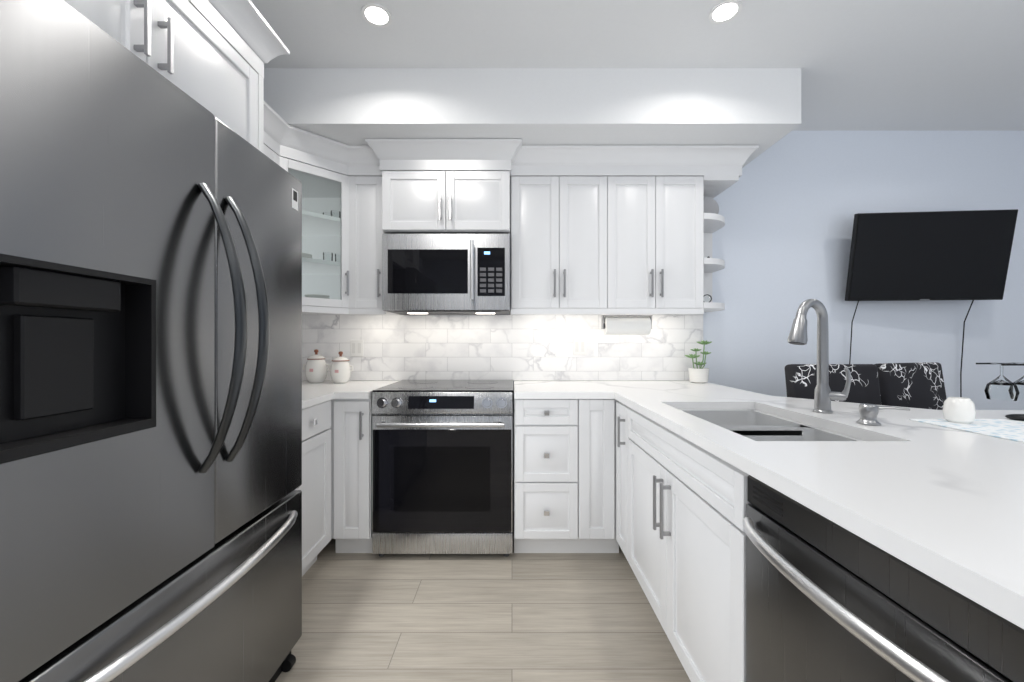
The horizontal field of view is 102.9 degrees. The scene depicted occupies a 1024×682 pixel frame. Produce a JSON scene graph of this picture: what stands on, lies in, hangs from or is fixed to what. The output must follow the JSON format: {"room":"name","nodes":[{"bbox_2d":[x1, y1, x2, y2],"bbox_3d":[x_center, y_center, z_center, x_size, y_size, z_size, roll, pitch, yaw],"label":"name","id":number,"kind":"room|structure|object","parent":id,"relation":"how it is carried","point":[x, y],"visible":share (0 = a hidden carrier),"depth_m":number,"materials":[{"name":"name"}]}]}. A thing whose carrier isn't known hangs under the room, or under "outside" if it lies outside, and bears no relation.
{"room":"kitchen","nodes":[
{"label":"kitchen","id":0,"kind":"room"},
{"bbox_2d":[275,511,690,681],"bbox_3d":[1.290,1.220,0.125,6.020,0.060,5.650,0,0,0],"label":"floor","id":1,"kind":"structure","parent":0,"point":[539,617],"depth_m":1.73,"materials":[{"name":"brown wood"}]},
{"bbox_2d":[0,0,301,681],"bbox_3d":[-1.140,0.295,1.070,0.921,1.790,0.940,0,0,0],"label":"fridge","id":2,"kind":"object","parent":1,"relation":"on","point":[150,369],"visible":1,"depth_m":0.87,"materials":[{"name":"grey metal"}]},
{"bbox_2d":[257,73,263,153],"bbox_3d":[-1.288,0.088,1.562,0.657,2.204,0.030,0,0,0],"label":"end panel","id":3,"kind":"object","parent":1,"relation":"on","point":[260,113],"visible":0.14,"depth_m":1.56,"materials":[{"name":"white wood"}]},
{"bbox_2d":[295,399,338,575],"bbox_3d":[-1.260,0.751,1.950,0.709,0.878,0.542,0,0,0],"label":"base cabinet","id":4,"kind":"object","parent":1,"relation":"on","point":[319,488],"depth_m":2.07,"materials":[{"name":"white wood"}]},
{"bbox_2d":[302,380,357,408],"bbox_3d":[-1.280,0.293,2.214,0.652,0.035,1.269,0,0,0],"label":"countertop","id":5,"kind":"structure","parent":4,"relation":"on","point":[312,393],"depth_m":2.22,"materials":[{"name":"stone"}]},
{"bbox_2d":[303,349,329,382],"bbox_3d":[-1.295,0.164,2.700,0.179,0.220,0.134,0,0,0],"label":"canister","id":6,"kind":"object","parent":5,"relation":"on","point":[315,368],"visible":0.98,"depth_m":2.65,"materials":[{"name":"white ceramic"}]},
{"bbox_2d":[328,351,352,382],"bbox_3d":[-1.125,0.170,2.680,0.166,0.207,0.125,0,0,0],"label":"canister","id":7,"kind":"object","parent":5,"relation":"on","point":[340,370],"visible":1,"depth_m":2.64,"materials":[{"name":"white ceramic"}]},
{"bbox_2d":[334,380,400,398],"bbox_3d":[-0.857,0.293,2.509,0.179,0.035,0.678,0,0,0],"label":"countertop","id":8,"kind":"structure","parent":4,"relation":"on","point":[364,388],"depth_m":2.31,"materials":[{"name":"stone"}]},
{"bbox_2d":[339,398,373,552],"bbox_3d":[-0.878,0.751,2.489,0.222,0.878,0.717,0,0,0],"label":"base cabinet","id":9,"kind":"object","parent":1,"relation":"on","point":[355,415],"depth_m":2.20,"materials":[{"name":"white wood"}]},
{"bbox_2d":[371,380,512,556],"bbox_3d":[-0.378,0.729,2.490,0.769,0.921,0.695,0,0,0],"label":"range","id":10,"kind":"object","parent":1,"relation":"on","point":[442,466],"visible":1,"depth_m":2.20,"materials":[{"name":"silver metal"}]},
{"bbox_2d":[514,399,574,552],"bbox_3d":[0.215,0.751,2.524,0.408,0.878,0.647,0,0,0],"label":"base cabinet","id":11,"kind":"object","parent":1,"relation":"on","point":[544,429],"depth_m":2.20,"materials":[{"name":"white wood"}]},
{"bbox_2d":[575,399,602,552],"bbox_3d":[0.468,0.751,2.493,0.222,0.878,0.709,0,0,0],"label":"base cabinet","id":12,"kind":"object","parent":1,"relation":"on","point":[588,412],"depth_m":2.20,"materials":[{"name":"white wood"}]},
{"bbox_2d":[603,399,814,681],"bbox_3d":[0.873,0.751,1.604,0.755,0.878,1.233,0,0,0],"label":"base cabinet","id":13,"kind":"object","parent":1,"relation":"on","point":[663,507],"depth_m":1.34,"materials":[{"name":"white wood"}]},
{"bbox_2d":[514,380,613,398],"bbox_3d":[0.267,0.293,2.516,0.511,0.035,0.664,0,0,0],"label":"countertop","id":14,"kind":"structure","parent":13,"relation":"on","point":[523,389],"depth_m":2.31,"materials":[{"name":"stone"}]},
{"bbox_2d":[598,380,1023,628],"bbox_3d":[0.925,0.390,1.324,0.750,0.230,3.048,0,0,0],"label":"countertop","id":15,"kind":"structure","parent":13,"relation":"on","point":[943,505],"depth_m":0.87,"materials":[{"name":"stone"}]},
{"bbox_2d":[685,340,711,382],"bbox_3d":[1.236,0.135,2.700,0.174,0.278,0.128,0,0,0],"label":"plant","id":16,"kind":"object","parent":15,"relation":"on","point":[697,374],"visible":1,"depth_m":2.67,"materials":[{"name":"white ceramic"}]},
{"bbox_2d":[788,299,850,412],"bbox_3d":[1.153,0.056,1.552,0.229,0.435,0.109,0,0,0],"label":"faucet","id":17,"kind":"object","parent":15,"relation":"on","point":[824,395],"visible":1,"depth_m":1.55,"materials":[{"name":"silver metal"}]},
{"bbox_2d":[856,404,909,425],"bbox_3d":[1.209,0.242,1.337,0.119,0.064,0.088,0,0,0],"label":"soap dispenser","id":18,"kind":"object","parent":15,"relation":"on","point":[868,413],"visible":1,"depth_m":1.33,"materials":[{"name":"silver metal"}]},
{"bbox_2d":[806,399,1023,418],"bbox_3d":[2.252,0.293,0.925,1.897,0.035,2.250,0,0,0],"label":"dining table","id":19,"kind":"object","parent":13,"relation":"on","point":[914,413],"depth_m":1.57,"materials":[{"name":"stone"}]},
{"bbox_2d":[909,419,1023,442],"bbox_3d":[1.940,0.273,1.185,1.120,0.003,0.470,0,0,0],"label":"placemat","id":20,"kind":"object","parent":19,"relation":"on","point":[1010,429],"visible":1,"depth_m":1.29,"materials":[{"name":"white fabric"}]},
{"bbox_2d":[943,397,975,423],"bbox_3d":[1.490,0.232,1.360,0.076,0.085,0.076,0,0,0],"label":"cup","id":21,"kind":"object","parent":20,"relation":"on","point":[961,410],"visible":0.98,"depth_m":1.34,"materials":[{"name":"white ceramic"}]},
{"bbox_2d":[1005,414,1023,420],"bbox_3d":[1.760,0.263,1.400,0.100,0.022,0.080,0,0,0],"label":"dish","id":22,"kind":"object","parent":20,"relation":"on","point":[1019,417],"visible":0.96,"depth_m":1.39,"materials":[{"name":"black plastic"}]},
{"bbox_2d":[976,362,1023,400],"bbox_3d":[2.038,0.177,1.500,0.565,0.194,0.160,0,0,0],"label":"glass rack","id":23,"kind":"object","parent":19,"relation":"on","point":[1007,382],"visible":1,"depth_m":1.50,"materials":[{"name":"grey"}]},
{"bbox_2d":[785,364,881,404],"bbox_3d":[1.690,0.656,1.955,0.460,1.068,0.490,0,0,0],"label":"chair","id":24,"kind":"object","parent":1,"relation":"on","point":[801,380],"visible":0.17,"depth_m":2.12,"materials":[{"name":"fabric"}]},
{"bbox_2d":[742,475,1023,681],"bbox_3d":[0.850,0.754,0.686,0.701,0.872,0.594,0,0,0],"label":"dishwasher","id":25,"kind":"object","parent":1,"relation":"on","point":[827,600],"visible":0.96,"depth_m":0.68,"materials":[{"name":"grey metal"}]},
{"bbox_2d":[874,362,946,409],"bbox_3d":[2.279,0.656,2.094,0.460,1.068,0.490,0,0,-15],"label":"chair","id":26,"kind":"object","parent":1,"relation":"on","point":[916,385],"visible":0.25,"depth_m":2.24,"materials":[{"name":"fabric"}]},
{"bbox_2d":[251,0,1023,130],"bbox_3d":[1.290,-1.500,0.125,6.020,0.060,5.650,0,0,0],"label":"ceiling","id":27,"kind":"structure","parent":0,"point":[910,65],"depth_m":2.02,"materials":[{"name":"paint"}]},
{"bbox_2d":[361,3,391,27],"bbox_3d":[-0.610,-1.466,1.840,0.132,0.006,0.132,0,0,0],"label":"recessed light","id":28,"kind":"object","parent":27,"relation":"in","point":[376,15],"visible":1,"depth_m":1.84,"materials":[{"name":"white plastic"}]},
{"bbox_2d":[264,68,800,167],"bbox_3d":[-0.030,-1.321,2.525,3.180,0.298,0.650,0,0,0],"label":"soffit","id":29,"kind":"object","parent":27,"relation":"attached to","point":[761,107],"depth_m":2.20,"materials":[{"name":"paint"}]},
{"bbox_2d":[709,0,741,23],"bbox_3d":[0.950,-1.466,1.820,0.132,0.006,0.132,0,0,0],"label":"recessed light","id":30,"kind":"object","parent":27,"relation":"in","point":[726,11],"visible":1,"depth_m":1.81,"materials":[{"name":"white plastic"}]},
{"bbox_2d":[704,196,718,213],"bbox_3d":[1.290,-0.875,2.721,0.170,0.179,0.058,0,0,0],"label":"plate","id":31,"kind":"object","parent":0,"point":[711,205],"visible":0.42,"depth_m":2.72,"materials":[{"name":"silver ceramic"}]},
{"bbox_2d":[510,131,1023,510],"bbox_3d":[1.290,-0.140,2.900,6.020,2.660,0.100,0,0,0],"label":"wall","id":32,"kind":"structure","parent":0,"point":[791,204],"depth_m":2.85,"materials":[{"name":"paint"}]},
{"bbox_2d":[64,0,263,148],"bbox_3d":[-1.125,-0.684,1.075,0.330,0.969,0.938,0,0,0],"label":"upper cabinet","id":33,"kind":"object","parent":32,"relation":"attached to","point":[212,51],"depth_m":1.26,"materials":[{"name":"white wood"}]},
{"bbox_2d":[264,104,291,168],"bbox_3d":[-1.430,-0.684,1.926,0.376,0.969,0.696,0,0,0],"label":"upper cabinet","id":34,"kind":"object","parent":32,"relation":"attached to","point":[277,134],"depth_m":2.16,"materials":[{"name":"white wood"}]},
{"bbox_2d":[284,152,347,303],"bbox_3d":[-1.143,-0.628,2.373,0.288,0.765,0.288,0,0,0],"label":"upper cabinet","id":35,"kind":"object","parent":32,"relation":"attached to","point":[324,180],"depth_m":2.50,"materials":[{"name":"white wood"}]},
{"bbox_2d":[356,144,385,313],"bbox_3d":[-0.912,-0.684,2.660,0.263,0.969,0.376,0,0,0],"label":"upper cabinet","id":36,"kind":"object","parent":32,"relation":"attached to","point":[361,150],"depth_m":2.50,"materials":[{"name":"white wood"}]},
{"bbox_2d":[368,140,523,311],"bbox_3d":[-0.393,-0.684,2.634,0.878,0.969,0.428,0,0,0],"label":"upper cabinet","id":37,"kind":"object","parent":32,"relation":"attached to","point":[415,186],"depth_m":2.42,"materials":[{"name":"white wood"}]},
{"bbox_2d":[382,234,509,314],"bbox_3d":[-0.392,-0.408,2.607,0.760,0.460,0.482,0,0,0],"label":"over-the-range microwave","id":38,"kind":"object","parent":37,"relation":"attached to","point":[445,274],"visible":1,"depth_m":2.42,"materials":[{"name":"grey metal"}]},
{"bbox_2d":[302,311,702,379],"bbox_3d":[-0.139,0.032,2.844,2.937,0.484,0.012,0,0,0],"label":"backsplash","id":39,"kind":"structure","parent":32,"relation":"attached to","point":[475,347],"depth_m":2.84,"materials":[{"name":"tile"}]},
{"bbox_2d":[350,340,362,356],"bbox_3d":[-1.078,0.050,2.834,0.090,0.116,0.008,0,0,0],"label":"electrical outlet","id":40,"kind":"object","parent":39,"relation":"attached to","point":[356,348],"visible":1,"depth_m":2.83,"materials":[{"name":"white plastic"}]},
{"bbox_2d":[573,338,585,354],"bbox_3d":[0.470,0.040,2.834,0.090,0.116,0.008,0,0,0],"label":"electrical outlet","id":41,"kind":"object","parent":39,"relation":"attached to","point":[579,346],"visible":1,"depth_m":2.83,"materials":[{"name":"white plastic"}]},
{"bbox_2d":[520,148,619,313],"bbox_3d":[0.316,-0.684,2.674,0.640,0.969,0.348,0,0,0],"label":"upper cabinet","id":42,"kind":"object","parent":32,"relation":"attached to","point":[613,229],"depth_m":2.50,"materials":[{"name":"white wood"}]},
{"bbox_2d":[601,315,652,334],"bbox_3d":[0.735,-0.102,2.620,0.314,0.125,0.116,0,0,0],"label":"paper towel holder","id":43,"kind":"object","parent":42,"relation":"attached to","point":[626,324],"visible":1,"depth_m":2.58,"materials":[{"name":"white paper"}]},
{"bbox_2d":[608,148,707,313],"bbox_3d":[0.855,-0.684,2.674,0.641,0.969,0.348,0,0,0],"label":"upper cabinet","id":44,"kind":"object","parent":32,"relation":"attached to","point":[664,222],"depth_m":2.50,"materials":[{"name":"white wood"}]},
{"bbox_2d":[845,209,1017,396],"bbox_3d":[2.737,0.027,2.739,0.950,1.726,0.249,0,0,5],"label":"wall-mounted tv","id":45,"kind":"object","parent":32,"relation":"attached to","point":[933,255],"visible":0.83,"depth_m":2.66,"materials":[{"name":"black plastic"}]}
]}

